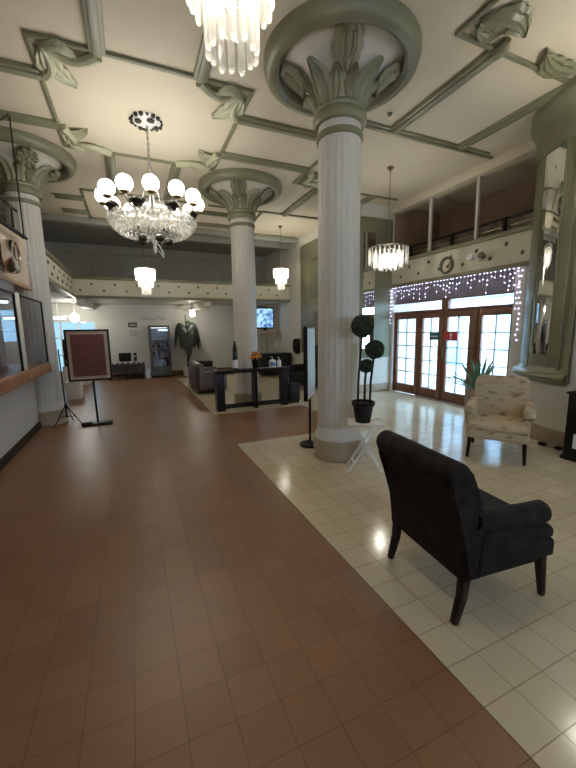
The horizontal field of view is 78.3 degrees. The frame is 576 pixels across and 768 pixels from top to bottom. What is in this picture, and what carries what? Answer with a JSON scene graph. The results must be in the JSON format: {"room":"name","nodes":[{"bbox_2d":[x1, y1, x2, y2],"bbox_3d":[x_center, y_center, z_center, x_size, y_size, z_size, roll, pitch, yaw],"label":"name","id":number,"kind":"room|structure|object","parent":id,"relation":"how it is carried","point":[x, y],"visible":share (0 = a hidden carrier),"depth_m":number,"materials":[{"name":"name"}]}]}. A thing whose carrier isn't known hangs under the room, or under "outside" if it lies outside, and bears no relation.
{"room":"hotel lobby","nodes":[
{"label":"hotel lobby","id":0,"kind":"room"},
{"bbox_2d":[0,303,265,380],"bbox_3d":[-5.709,-1.574,13.021,10.450,2.620,0.200,-5,10,-23],"label":"wall","id":1,"kind":"structure","parent":0,"point":[215,325],"depth_m":13.18,"materials":[{"name":"paint"}]},
{"bbox_2d":[0,309,17,342],"bbox_3d":[-9.400,-1.855,11.334,1.200,1.100,0.080,-5,10,-23],"label":"window","id":2,"kind":"structure","parent":1,"relation":"in","point":[8,325],"depth_m":11.49,"materials":[{"name":"blue glass"}]},
{"bbox_2d":[54,321,95,372],"bbox_3d":[-7.498,-1.297,12.258,1.630,1.760,0.080,-5,10,-23],"label":"window","id":3,"kind":"structure","parent":1,"relation":"in","point":[59,326],"depth_m":12.15,"materials":[{"name":"glass"}]},
{"bbox_2d":[128,322,136,326],"bbox_3d":[-5.641,-2.144,12.844,0.300,0.180,0.022,-5,10,-23],"label":"wall plaque","id":4,"kind":"object","parent":1,"relation":"attached to","point":[130,324],"visible":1,"depth_m":12.83,"materials":[{"name":"grey metal"}]},
{"bbox_2d":[113,367,232,377],"bbox_3d":[-3.780,-0.496,13.906,6.320,0.158,0.030,-5,10,-23],"label":"baseboard","id":5,"kind":"structure","parent":1,"relation":"attached to","point":[138,374],"depth_m":13.13,"materials":[{"name":"brown wood"}]},
{"bbox_2d":[8,241,265,305],"bbox_3d":[-5.723,-3.850,12.624,10.450,2.000,0.300,-5,10,-23],"label":"wall","id":6,"kind":"structure","parent":0,"point":[79,259],"depth_m":12.65,"materials":[{"name":"grey paint"}]},
{"bbox_2d":[0,288,283,310],"bbox_3d":[-4.444,-2.421,9.925,10.450,0.360,6.200,-5,10,-23],"label":"ceiling","id":7,"kind":"structure","parent":0,"point":[85,303],"depth_m":11.56,"materials":[{"name":"paint"}]},
{"bbox_2d":[0,298,9,302],"bbox_3d":[-8.526,-2.312,9.789,1.350,0.128,0.100,-5,10,-23],"label":"lamp","id":8,"kind":"object","parent":7,"relation":"attached to","point":[2,300],"visible":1,"depth_m":9.97,"materials":[{"name":"white metal"}]},
{"bbox_2d":[2,301,14,318],"bbox_3d":[-8.471,-2.237,10.707,0.296,0.504,0.080,-5,10,-23],"label":"lamp","id":9,"kind":"object","parent":7,"relation":"hanging from","point":[5,317],"depth_m":10.72,"materials":[{"name":"white metal"}]},
{"bbox_2d":[53,310,66,318],"bbox_3d":[-7.252,-2.208,11.251,0.359,0.249,0.080,-5,10,-23],"label":"lamp","id":10,"kind":"object","parent":7,"relation":"hanging from","point":[54,317],"depth_m":11.23,"materials":[{"name":"white metal"}]},
{"bbox_2d":[45,248,75,297],"bbox_3d":[-5.346,-2.463,8.195,0.280,0.605,3.800,-5,10,-23],"label":"trim","id":11,"kind":"structure","parent":7,"relation":"attached to","point":[60,277],"depth_m":7.98,"materials":[{"name":"beige paint"}]},
{"bbox_2d":[70,301,78,321],"bbox_3d":[-6.789,-2.297,11.222,0.260,0.649,0.260,-5,10,-23],"label":"globe lamp","id":12,"kind":"object","parent":7,"relation":"hanging from","point":[74,317],"visible":1,"depth_m":11.17,"materials":[{"name":"white glass"}]},
{"bbox_2d":[73,276,289,301],"bbox_3d":[-3.022,-2.981,11.333,6.650,0.605,0.280,-5,10,-23],"label":"trim","id":13,"kind":"structure","parent":7,"relation":"attached to","point":[88,287],"depth_m":10.95,"materials":[{"name":"beige paint"}]},
{"bbox_2d":[176,303,207,316],"bbox_3d":[-3.429,-2.655,12.657,0.976,0.480,0.976,-1,9,1],"label":"ceiling fan","id":14,"kind":"object","parent":7,"relation":"hanging from","point":[192,309],"visible":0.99,"depth_m":12.61,"materials":[{"name":"white metal"}]},
{"bbox_2d":[0,373,575,767],"bbox_3d":[-1.468,0.969,5.176,11.650,0.154,18.700,-5,10,-23],"label":"floor","id":15,"kind":"structure","parent":0,"point":[164,603],"depth_m":2.14,"materials":[{"name":"brown tile"}]},
{"bbox_2d":[0,362,51,470],"bbox_3d":[-2.744,0.842,1.867,1.020,1.150,9.360,-5,10,-23],"label":"counter","id":16,"kind":"object","parent":15,"relation":"on","point":[19,418],"depth_m":5.01,"materials":[{"name":"white paint"}]},
{"bbox_2d":[0,224,31,366],"bbox_3d":[-2.495,-0.656,1.486,0.540,1.900,8.870,-5,10,-23],"label":"box","id":17,"kind":"object","parent":16,"relation":"on","point":[8,281],"visible":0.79,"depth_m":5.12,"materials":[{"name":"brown wood"}]},
{"bbox_2d":[0,288,48,370],"bbox_3d":[-3.374,-0.621,4.230,0.040,1.040,4.168,-5,10,-23],"label":"screen","id":18,"kind":"object","parent":16,"relation":"on","point":[15,296],"visible":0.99,"depth_m":4.75,"materials":[{"name":"white paint"}]},
{"bbox_2d":[0,126,76,426],"bbox_3d":[-4.476,-1.559,6.220,1.724,4.611,1.724,6,11,39],"label":"column","id":19,"kind":"structure","parent":15,"relation":"on","point":[39,161],"depth_m":6.00,"materials":[{"name":"beige stone"}]},
{"bbox_2d":[54,349,81,427],"bbox_3d":[-4.065,0.063,6.332,0.474,1.358,0.425,7,12,41],"label":"tripod stand","id":20,"kind":"object","parent":15,"relation":"on","point":[66,407],"visible":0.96,"depth_m":6.38,"materials":[{"name":"black metal"}]},
{"bbox_2d":[65,380,83,399],"bbox_3d":[-5.411,0.136,8.990,0.340,0.450,0.520,-5,10,-23],"label":"base cabinet","id":21,"kind":"object","parent":15,"relation":"on","point":[74,390],"visible":0.78,"depth_m":8.77,"materials":[{"name":"white paint"}]},
{"bbox_2d":[62,339,91,386],"bbox_3d":[-6.676,-0.685,11.162,0.720,1.450,0.530,-5,10,-23],"label":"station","id":22,"kind":"object","parent":15,"relation":"on","point":[64,368],"visible":0.23,"depth_m":10.88,"materials":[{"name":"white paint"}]},
{"bbox_2d":[63,329,112,426],"bbox_3d":[-3.507,-0.113,6.310,0.690,1.700,0.240,-5,10,-23],"label":"stand","id":23,"kind":"object","parent":15,"relation":"on","point":[88,353],"visible":1,"depth_m":6.21,"materials":[{"name":"black paint"}]},
{"bbox_2d":[69,334,106,376],"bbox_3d":[-3.490,-0.500,6.196,0.520,0.730,0.005,-5,10,-23],"label":"poster","id":24,"kind":"object","parent":23,"relation":"attached to","point":[87,352],"depth_m":6.19,"materials":[{"name":"red paper"}]},
{"bbox_2d":[145,368,150,377],"bbox_3d":[-5.032,-0.385,12.701,0.230,0.340,0.230,-5,10,-23],"label":"bin","id":25,"kind":"object","parent":15,"relation":"on","point":[147,370],"visible":0.95,"depth_m":12.63,"materials":[{"name":"white plastic"}]},
{"bbox_2d":[148,325,172,377],"bbox_3d":[-4.684,-1.203,12.982,0.700,1.860,0.732,-5,10,-23],"label":"fridge","id":26,"kind":"object","parent":15,"relation":"on","point":[157,333],"visible":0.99,"depth_m":12.93,"materials":[{"name":"grey metal"}]},
{"bbox_2d":[174,317,200,375],"bbox_3d":[-3.681,-1.429,13.073,0.794,2.250,0.832,3,10,25],"label":"potted plant","id":27,"kind":"object","parent":15,"relation":"on","point":[188,335],"visible":0.89,"depth_m":12.79,"materials":[{"name":"green plant"}]},
{"bbox_2d":[197,360,212,366],"bbox_3d":[-2.973,-0.479,12.186,0.720,0.620,0.420,-5,10,-23],"label":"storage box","id":28,"kind":"object","parent":15,"relation":"on","point":[207,363],"visible":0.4,"depth_m":12.04,"materials":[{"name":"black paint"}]},
{"bbox_2d":[188,360,226,393],"bbox_3d":[-2.279,-0.234,9.936,0.820,0.800,1.400,-5,10,-23],"label":"sofa","id":29,"kind":"object","parent":15,"relation":"on","point":[201,378],"visible":0.69,"depth_m":9.29,"materials":[{"name":"brown leather"}]},
{"bbox_2d":[198,168,281,402],"bbox_3d":[-0.950,-1.846,7.738,1.724,4.611,1.724,-1,9,-1],"label":"column","id":30,"kind":"structure","parent":15,"relation":"on","point":[241,191],"depth_m":7.39,"materials":[{"name":"beige stone"}]},
{"bbox_2d":[214,366,289,411],"bbox_3d":[-0.738,0.084,7.586,1.620,0.840,0.240,-5,10,-23],"label":"console table","id":31,"kind":"object","parent":15,"relation":"on","point":[219,382],"visible":1,"depth_m":7.50,"materials":[{"name":"black paint"}]},
{"bbox_2d":[232,341,237,369],"bbox_3d":[-1.097,-0.593,7.328,0.116,0.585,0.116,-5,10,-23],"label":"bottle","id":32,"kind":"object","parent":31,"relation":"on","point":[234,350],"visible":1,"depth_m":7.29,"materials":[{"name":"black glass"}]},
{"bbox_2d":[249,352,261,368],"bbox_3d":[-0.686,-0.508,7.489,0.280,0.356,0.282,-5,10,-23],"label":"flower vase","id":33,"kind":"object","parent":31,"relation":"on","point":[255,363],"visible":1,"depth_m":7.43,"materials":[{"name":"black paint"}]},
{"bbox_2d":[269,357,275,367],"bbox_3d":[-0.338,-0.480,7.690,0.150,0.229,0.151,-5,10,-23],"label":"pump bottle","id":34,"kind":"object","parent":31,"relation":"on","point":[272,363],"visible":0.99,"depth_m":7.64,"materials":[{"name":"white plastic"}]},
{"bbox_2d":[277,357,280,366],"bbox_3d":[-0.197,-0.483,7.731,0.096,0.219,0.094,-5,10,-23],"label":"pump bottle","id":35,"kind":"object","parent":31,"relation":"on","point":[278,360],"visible":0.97,"depth_m":7.70,"materials":[{"name":"white plastic"}]},
{"bbox_2d":[257,330,275,352],"bbox_3d":[-0.832,-1.256,13.737,0.700,1.620,0.440,-5,10,-23],"label":"pedestal stand","id":36,"kind":"object","parent":15,"relation":"on","point":[270,332],"visible":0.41,"depth_m":13.49,"materials":[{"name":"brown wood"}]},
{"bbox_2d":[256,307,273,330],"bbox_3d":[-0.952,-2.479,13.504,0.840,0.870,0.240,-5,10,-23],"label":"television","id":37,"kind":"object","parent":36,"relation":"on","point":[265,315],"visible":0.76,"depth_m":13.47,"materials":[{"name":"black paint"}]},
{"bbox_2d":[257,330,275,334],"bbox_3d":[-0.843,-1.978,13.626,0.700,0.160,0.440,-5,10,-23],"label":"shelf","id":38,"kind":"object","parent":36,"relation":"on","point":[271,332],"depth_m":13.43,"materials":[{"name":"brown wood"}]},
{"bbox_2d":[258,352,290,375],"bbox_3d":[-0.485,-0.736,12.788,1.110,0.770,0.596,-5,10,-23],"label":"sofa","id":39,"kind":"object","parent":15,"relation":"on","point":[285,357],"visible":0.73,"depth_m":12.51,"materials":[{"name":"black fabric"}]},
{"bbox_2d":[288,380,299,403],"bbox_3d":[0.109,0.171,8.018,0.280,0.511,0.240,-5,10,-23],"label":"trash can","id":40,"kind":"object","parent":15,"relation":"on","point":[294,387],"visible":0.72,"depth_m":7.91,"materials":[{"name":"black paint"}]},
{"bbox_2d":[288,345,317,386],"bbox_3d":[0.651,-0.504,10.153,0.880,1.180,1.000,-9,12,-43],"label":"lounge chair","id":41,"kind":"object","parent":15,"relation":"on","point":[296,373],"visible":0.15,"depth_m":10.10,"materials":[{"name":"black leather"}]},
{"bbox_2d":[299,327,314,447],"bbox_3d":[0.306,0.046,4.966,0.310,1.680,0.496,-3,9,-14],"label":"sign stand","id":42,"kind":"object","parent":15,"relation":"on","point":[308,332],"visible":0.84,"depth_m":4.81,"materials":[{"name":"black paint"}]},
{"bbox_2d":[263,0,421,462],"bbox_3d":[0.621,-1.346,4.336,1.724,4.611,1.724,-1,9,-1],"label":"column","id":43,"kind":"structure","parent":15,"relation":"on","point":[333,63],"depth_m":3.94,"materials":[{"name":"beige stone"}]},
{"bbox_2d":[265,203,439,386],"bbox_3d":[1.659,-2.591,12.326,2.650,4.620,6.700,-5,10,-23],"label":"wall pier","id":44,"kind":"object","parent":15,"relation":"on","point":[287,315],"visible":0.29,"depth_m":10.12,"materials":[{"name":"paint"}]},
{"bbox_2d":[293,338,299,353],"bbox_3d":[0.280,-1.303,12.181,0.179,0.520,0.280,-5,10,-23],"label":"wall phone","id":45,"kind":"object","parent":44,"relation":"attached to","point":[296,342],"visible":1,"depth_m":12.13,"materials":[{"name":"black paint"}]},
{"bbox_2d":[300,216,392,357],"bbox_3d":[1.522,-2.585,10.396,0.985,3.400,3.388,-5,10,-23],"label":"pilaster","id":46,"kind":"object","parent":44,"relation":"attached to","point":[375,291],"visible":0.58,"depth_m":8.98,"materials":[{"name":"green paint"}]},
{"bbox_2d":[313,311,317,318],"bbox_3d":[0.929,-2.083,10.643,0.030,0.250,0.700,-5,10,-23],"label":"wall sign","id":47,"kind":"object","parent":46,"relation":"attached to","point":[315,313],"visible":0.45,"depth_m":10.81,"materials":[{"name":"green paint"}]},
{"bbox_2d":[362,232,375,347],"bbox_3d":[2.010,-2.295,8.791,0.340,2.800,0.010,-5,10,-23],"label":"mirror","id":48,"kind":"object","parent":46,"relation":"attached to","point":[368,238],"depth_m":8.75,"materials":[{"name":"clear glass"}]},
{"bbox_2d":[359,382,388,392],"bbox_3d":[0.953,-0.356,12.328,1.075,0.216,6.725,-5,10,-23],"label":"baseboard","id":49,"kind":"object","parent":44,"relation":"attached to","point":[376,386],"visible":0.09,"depth_m":9.29,"materials":[{"name":"beige stone"}]},
{"bbox_2d":[347,418,383,472],"bbox_3d":[0.900,0.722,4.157,0.400,0.586,0.300,0,9,7],"label":"folding table","id":50,"kind":"object","parent":15,"relation":"on","point":[375,422],"visible":0.97,"depth_m":4.05,"materials":[{"name":"white wood"}]},
{"bbox_2d":[351,314,384,422],"bbox_3d":[0.892,-0.169,4.001,0.376,1.220,0.265,-1,9,1],"label":"topiary","id":51,"kind":"object","parent":50,"relation":"on","point":[362,326],"visible":1,"depth_m":3.94,"materials":[{"name":"green plant"}]},
{"bbox_2d":[376,430,553,625],"bbox_3d":[1.115,0.810,2.289,0.854,0.958,0.776,-4,9,-18],"label":"armchair","id":52,"kind":"object","parent":15,"relation":"on","point":[436,499],"visible":1,"depth_m":1.99,"materials":[{"name":"black fabric"}]},
{"bbox_2d":[447,357,494,421],"bbox_3d":[3.346,0.089,6.109,1.094,1.157,1.098,3,9,21],"label":"agave plant","id":53,"kind":"object","parent":15,"relation":"on","point":[476,370],"visible":0.48,"depth_m":6.07,"materials":[{"name":"green plant"}]},
{"bbox_2d":[464,374,536,465],"bbox_3d":[2.736,0.420,4.591,0.776,0.978,0.832,5,10,33],"label":"armchair","id":54,"kind":"object","parent":15,"relation":"on","point":[500,409],"visible":1,"depth_m":4.62,"materials":[{"name":"fabric"}]},
{"bbox_2d":[538,441,553,447],"bbox_3d":[3.562,0.839,4.867,0.063,0.045,0.211,-5,10,-23],"label":"power adapter","id":55,"kind":"object","parent":15,"relation":"on","point":[541,443],"visible":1,"depth_m":4.89,"materials":[{"name":"black plastic"}]},
{"bbox_2d":[554,446,562,449],"bbox_3d":[3.652,0.867,4.690,0.056,0.040,0.201,-5,10,-23],"label":"power adapter","id":56,"kind":"object","parent":15,"relation":"on","point":[555,447],"visible":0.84,"depth_m":4.72,"materials":[{"name":"black plastic"}]},
{"bbox_2d":[560,390,575,461],"bbox_3d":[3.747,0.550,4.079,0.380,0.850,0.840,-5,10,-23],"label":"base cabinet","id":57,"kind":"object","parent":15,"relation":"on","point":[569,448],"visible":1,"depth_m":4.32,"materials":[{"name":"black paint"}]},
{"bbox_3d":[-5.723,-0.448,12.518,1.200,0.540,0.560,-5,10,-23],"label":"table","id":58,"kind":"object","parent":15,"relation":"on","visible":0},
{"bbox_2d":[112,362,144,373],"bbox_3d":[-5.721,-0.571,12.492,1.240,0.302,0.596,-5,10,-23],"label":"tablecloth","id":59,"kind":"object","parent":58,"relation":"on","point":[134,367],"visible":0.85,"depth_m":12.28,"materials":[{"name":"black fabric"}]},
{"bbox_2d":[118,353,131,363],"bbox_3d":[-5.762,-0.915,12.520,0.400,0.370,0.140,-5,10,-23],"label":"monitor","id":60,"kind":"object","parent":59,"relation":"on","point":[123,357],"visible":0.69,"depth_m":12.49,"materials":[{"name":"black paint"}]},
{"bbox_2d":[0,0,575,256],"bbox_3d":[-0.876,-3.812,4.734,13.100,0.220,18.700,-5,10,-23],"label":"ceiling","id":61,"kind":"structure","parent":0,"point":[166,33],"depth_m":4.82,"materials":[{"name":"paint"}]},
{"bbox_2d":[0,113,30,273],"bbox_3d":[-3.530,-2.505,4.425,0.120,2.221,1.524,-5,10,-23],"label":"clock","id":62,"kind":"object","parent":61,"relation":"hanging from","point":[10,253],"visible":1,"depth_m":4.44,"materials":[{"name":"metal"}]},
{"bbox_2d":[13,244,18,268],"bbox_3d":[-3.446,-1.589,4.420,0.072,0.338,0.321,-5,10,-23],"label":"clock","id":63,"kind":"object","parent":62,"relation":"on","point":[15,247],"depth_m":4.48,"materials":[{"name":"paint"}]},
{"bbox_2d":[33,38,101,88],"bbox_3d":[-2.475,-3.560,3.872,0.793,0.205,0.553,6,11,40],"label":"leaf ornament","id":64,"kind":"object","parent":61,"relation":"attached to","point":[50,55],"depth_m":3.81,"materials":[{"name":"green paint"}]},
{"bbox_2d":[58,124,111,156],"bbox_3d":[-3.197,-3.797,5.484,0.552,0.205,0.830,0,9,3],"label":"leaf ornament","id":65,"kind":"object","parent":61,"relation":"attached to","point":[72,137],"depth_m":5.42,"materials":[{"name":"green paint"}]},
{"bbox_2d":[135,218,155,294],"bbox_3d":[-3.607,-3.279,8.845,0.483,2.038,0.476,-5,10,-23],"label":"crystal chandelier","id":66,"kind":"object","parent":61,"relation":"hanging from","point":[145,278],"visible":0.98,"depth_m":8.83,"materials":[{"name":"white glass"}]},
{"bbox_2d":[94,111,203,257],"bbox_3d":[-2.001,-2.832,5.175,1.488,1.850,1.470,-5,10,-23],"label":"globe chandelier","id":67,"kind":"object","parent":61,"relation":"hanging from","point":[145,121],"visible":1,"depth_m":5.00,"materials":[{"name":"white glass"}]},
{"bbox_2d":[0,209,297,249],"bbox_3d":[-4.618,-4.357,9.960,10.450,0.220,0.880,-5,10,-23],"label":"trim","id":68,"kind":"structure","parent":61,"relation":"attached to","point":[195,235],"depth_m":10.54,"materials":[{"name":"grey paint"}]},
{"bbox_2d":[175,149,219,170],"bbox_3d":[-1.522,-3.934,6.208,0.837,0.205,0.557,6,11,39],"label":"leaf ornament","id":69,"kind":"object","parent":61,"relation":"attached to","point":[209,161],"depth_m":6.21,"materials":[{"name":"green paint"}]},
{"bbox_2d":[196,81,244,123],"bbox_3d":[-0.812,-3.695,4.585,0.557,0.205,0.801,0,9,4],"label":"leaf ornament","id":70,"kind":"object","parent":61,"relation":"attached to","point":[234,105],"depth_m":4.50,"materials":[{"name":"green paint"}]},
{"bbox_2d":[186,0,274,75],"bbox_3d":[-0.246,-2.272,1.345,0.483,1.848,0.476,-5,10,-23],"label":"crystal chandelier","id":71,"kind":"object","parent":61,"relation":"hanging from","point":[237,21],"visible":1,"depth_m":1.45,"materials":[{"name":"white glass"}]},
{"bbox_2d":[273,225,288,289],"bbox_3d":[-0.214,-3.691,10.396,0.459,1.798,0.452,-5,10,-23],"label":"crystal chandelier","id":72,"kind":"object","parent":61,"relation":"hanging from","point":[280,279],"visible":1,"depth_m":10.35,"materials":[{"name":"white glass"}]},
{"bbox_2d":[0,0,569,237],"bbox_3d":[-0.893,-3.583,4.057,10.100,0.085,13.025,-5,10,-23],"label":"trim","id":73,"kind":"structure","parent":61,"relation":"attached to","point":[91,9],"depth_m":4.87,"materials":[{"name":"green paint"}]},
{"bbox_2d":[300,170,317,188],"bbox_3d":[0.478,-4.095,7.053,0.526,0.205,0.792,-1,9,-1],"label":"ornament","id":74,"kind":"object","parent":61,"relation":"attached to","point":[305,181],"depth_m":6.98,"materials":[{"name":"green paint"}]},
{"bbox_2d":[368,166,408,271],"bbox_3d":[1.927,-3.131,6.748,0.756,1.857,0.754,-5,10,-23],"label":"crystal chandelier","id":75,"kind":"object","parent":61,"relation":"hanging from","point":[391,259],"visible":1,"depth_m":6.69,"materials":[{"name":"white glass"}]},
{"bbox_2d":[475,1,532,60],"bbox_3d":[2.146,-3.584,3.516,0.612,0.230,0.531,-5,10,-23],"label":"ornament","id":76,"kind":"object","parent":61,"relation":"attached to","point":[515,20],"depth_m":3.47,"materials":[{"name":"green paint"}]},
{"bbox_2d":[537,47,575,78],"bbox_3d":[3.190,-3.683,4.101,0.839,0.216,0.579,-1,9,-2],"label":"ornament","id":77,"kind":"object","parent":61,"relation":"attached to","point":[551,66],"depth_m":4.03,"materials":[{"name":"green paint"}]},
{"bbox_2d":[352,399,374,422],"bbox_3d":[0.864,0.316,4.076,0.264,0.240,0.264,-5,10,-23],"label":"pot","id":78,"kind":"object","parent":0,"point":[363,408],"depth_m":4.00,"materials":[{"name":"black plastic"}]},
{"bbox_2d":[394,176,536,257],"bbox_3d":[4.163,-3.255,7.654,1.650,1.960,3.600,-5,10,-23],"label":"wall","id":79,"kind":"structure","parent":0,"point":[411,227],"depth_m":8.63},
{"bbox_2d":[393,313,417,394],"bbox_3d":[2.979,-0.769,8.908,0.060,1.980,0.820,-5,10,-23],"label":"door","id":80,"kind":"structure","parent":79,"relation":"in","point":[403,387],"depth_m":8.95,"materials":[{"name":"brown wood"}]},
{"bbox_2d":[417,311,441,399],"bbox_3d":[3.268,-0.663,8.191,0.114,1.980,0.660,-5,10,-23],"label":"door","id":81,"kind":"structure","parent":79,"relation":"in","point":[428,392],"depth_m":8.26,"materials":[{"name":"brown wood"}]},
{"bbox_2d":[429,333,438,339],"bbox_3d":[3.304,-1.079,7.996,0.014,0.160,0.270,-5,10,-23],"label":"door sign","id":82,"kind":"object","parent":81,"relation":"attached to","point":[433,336],"visible":1,"depth_m":7.99,"materials":[{"name":"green plastic"}]},
{"bbox_2d":[439,256,453,273],"bbox_3d":[3.316,-2.488,7.414,0.068,0.355,0.355,-5,10,-23],"label":"wreath","id":83,"kind":"object","parent":79,"relation":"attached to","point":[447,257],"visible":1,"depth_m":7.38,"materials":[{"name":"green paint"}]},
{"bbox_2d":[392,291,513,406],"bbox_3d":[3.449,-0.736,7.824,0.160,2.270,3.190,-5,10,-23],"label":"door frame","id":84,"kind":"structure","parent":79,"relation":"attached to","point":[446,302],"depth_m":7.67,"materials":[{"name":"brown wood"}]},
{"bbox_2d":[440,309,472,405],"bbox_3d":[3.567,-0.564,7.515,0.114,1.980,0.730,-5,10,-23],"label":"door","id":85,"kind":"structure","parent":79,"relation":"in","point":[456,398],"depth_m":7.57,"materials":[{"name":"brown wood"}]},
{"bbox_2d":[444,331,457,340],"bbox_3d":[3.484,-1.028,7.582,0.019,0.200,0.340,-5,10,-23],"label":"door sign","id":86,"kind":"object","parent":85,"relation":"attached to","point":[448,335],"visible":1,"depth_m":7.57,"materials":[{"name":"red plastic"}]},
{"bbox_2d":[389,266,528,390],"bbox_3d":[3.446,-0.921,7.746,0.280,2.660,3.480,-5,10,-23],"label":"door surround","id":87,"kind":"object","parent":79,"relation":"in","point":[496,284],"depth_m":6.84,"materials":[{"name":"white paint"}]},
{"bbox_2d":[389,267,522,340],"bbox_3d":[3.297,-1.568,7.590,0.022,1.290,3.387,-5,10,-23],"label":"fairy lights","id":88,"kind":"object","parent":87,"relation":"attached to","point":[391,294],"visible":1,"depth_m":6.83,"materials":[{"name":"white plastic"}]},
{"bbox_2d":[390,224,531,288],"bbox_3d":[3.356,-2.536,7.446,0.160,0.655,3.520,-5,10,-23],"label":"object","id":89,"kind":"structure","parent":79,"relation":"attached to","point":[509,249],"depth_m":6.89,"materials":[{"name":"beige paint"}]},
{"bbox_2d":[404,176,533,256],"bbox_3d":[3.410,-3.426,7.322,0.114,1.140,3.450,-5,10,-23],"label":"railing","id":90,"kind":"object","parent":89,"relation":"on","point":[477,226],"visible":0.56,"depth_m":6.80,"materials":[{"name":"grey metal"}]},
{"bbox_2d":[391,139,536,214],"bbox_3d":[3.403,-4.074,7.197,0.280,0.180,3.600,-5,10,-23],"label":"trim","id":91,"kind":"structure","parent":79,"relation":"attached to","point":[525,151],"depth_m":6.75,"materials":[{"name":"paint"}]},
{"bbox_2d":[466,252,485,260],"bbox_3d":[3.570,-2.393,6.657,0.192,0.136,0.370,-5,10,-23],"label":"floodlight","id":92,"kind":"object","parent":79,"relation":"attached to","point":[481,255],"visible":1,"depth_m":6.67,"materials":[{"name":"white plastic"}]},
{"bbox_2d":[475,306,512,375],"bbox_3d":[3.930,-0.453,6.760,0.060,1.980,0.760,-5,10,-23],"label":"door","id":93,"kind":"structure","parent":79,"relation":"in","point":[482,312],"depth_m":6.74,"materials":[{"name":"brown wood"}]},
{"bbox_2d":[529,323,575,431],"bbox_3d":[5.477,-1.075,2.101,1.350,4.620,8.100,-5,10,-23],"label":"wall","id":94,"kind":"structure","parent":0,"point":[550,401],"depth_m":4.89,"materials":[{"name":"paint"}]},
{"bbox_2d":[512,75,575,385],"bbox_3d":[3.708,-1.956,5.173,0.432,3.760,1.706,2,9,17],"label":"pilaster","id":95,"kind":"object","parent":94,"relation":"attached to","point":[550,308],"visible":0.95,"depth_m":4.75,"materials":[{"name":"green paint"}]},
{"bbox_2d":[529,143,566,354],"bbox_3d":[3.570,-1.769,4.892,0.024,2.700,0.392,-1,9,1],"label":"mirror","id":96,"kind":"object","parent":95,"relation":"attached to","point":[554,180],"depth_m":4.85,"materials":[{"name":"clear glass"}]},
{"bbox_2d":[530,422,564,446],"bbox_3d":[4.924,1.127,2.270,1.001,0.226,8.212,-3,9,-15],"label":"baseboard","id":97,"kind":"structure","parent":94,"relation":"attached to","point":[553,437],"depth_m":4.96,"materials":[{"name":"beige stone"}]},
{"label":"outside","id":98,"kind":"structure","parent":0,"visible":0},
{"bbox_2d":[425,365,505,394],"bbox_3d":[11.904,-1.217,18.332,23.550,0.170,36.000,-5,10,-23],"label":"ground","id":99,"kind":"structure","parent":98,"point":[461,372],"depth_m":12.15,"materials":[{"name":"white concrete"}]},
{"bbox_2d":[440,293,513,370],"bbox_3d":[8.470,-3.511,15.922,3.400,5.200,23.000,-5,10,-23],"label":"building","id":100,"kind":"structure","parent":99,"relation":"on","point":[502,340],"depth_m":14.13,"materials":[{"name":"paint"}]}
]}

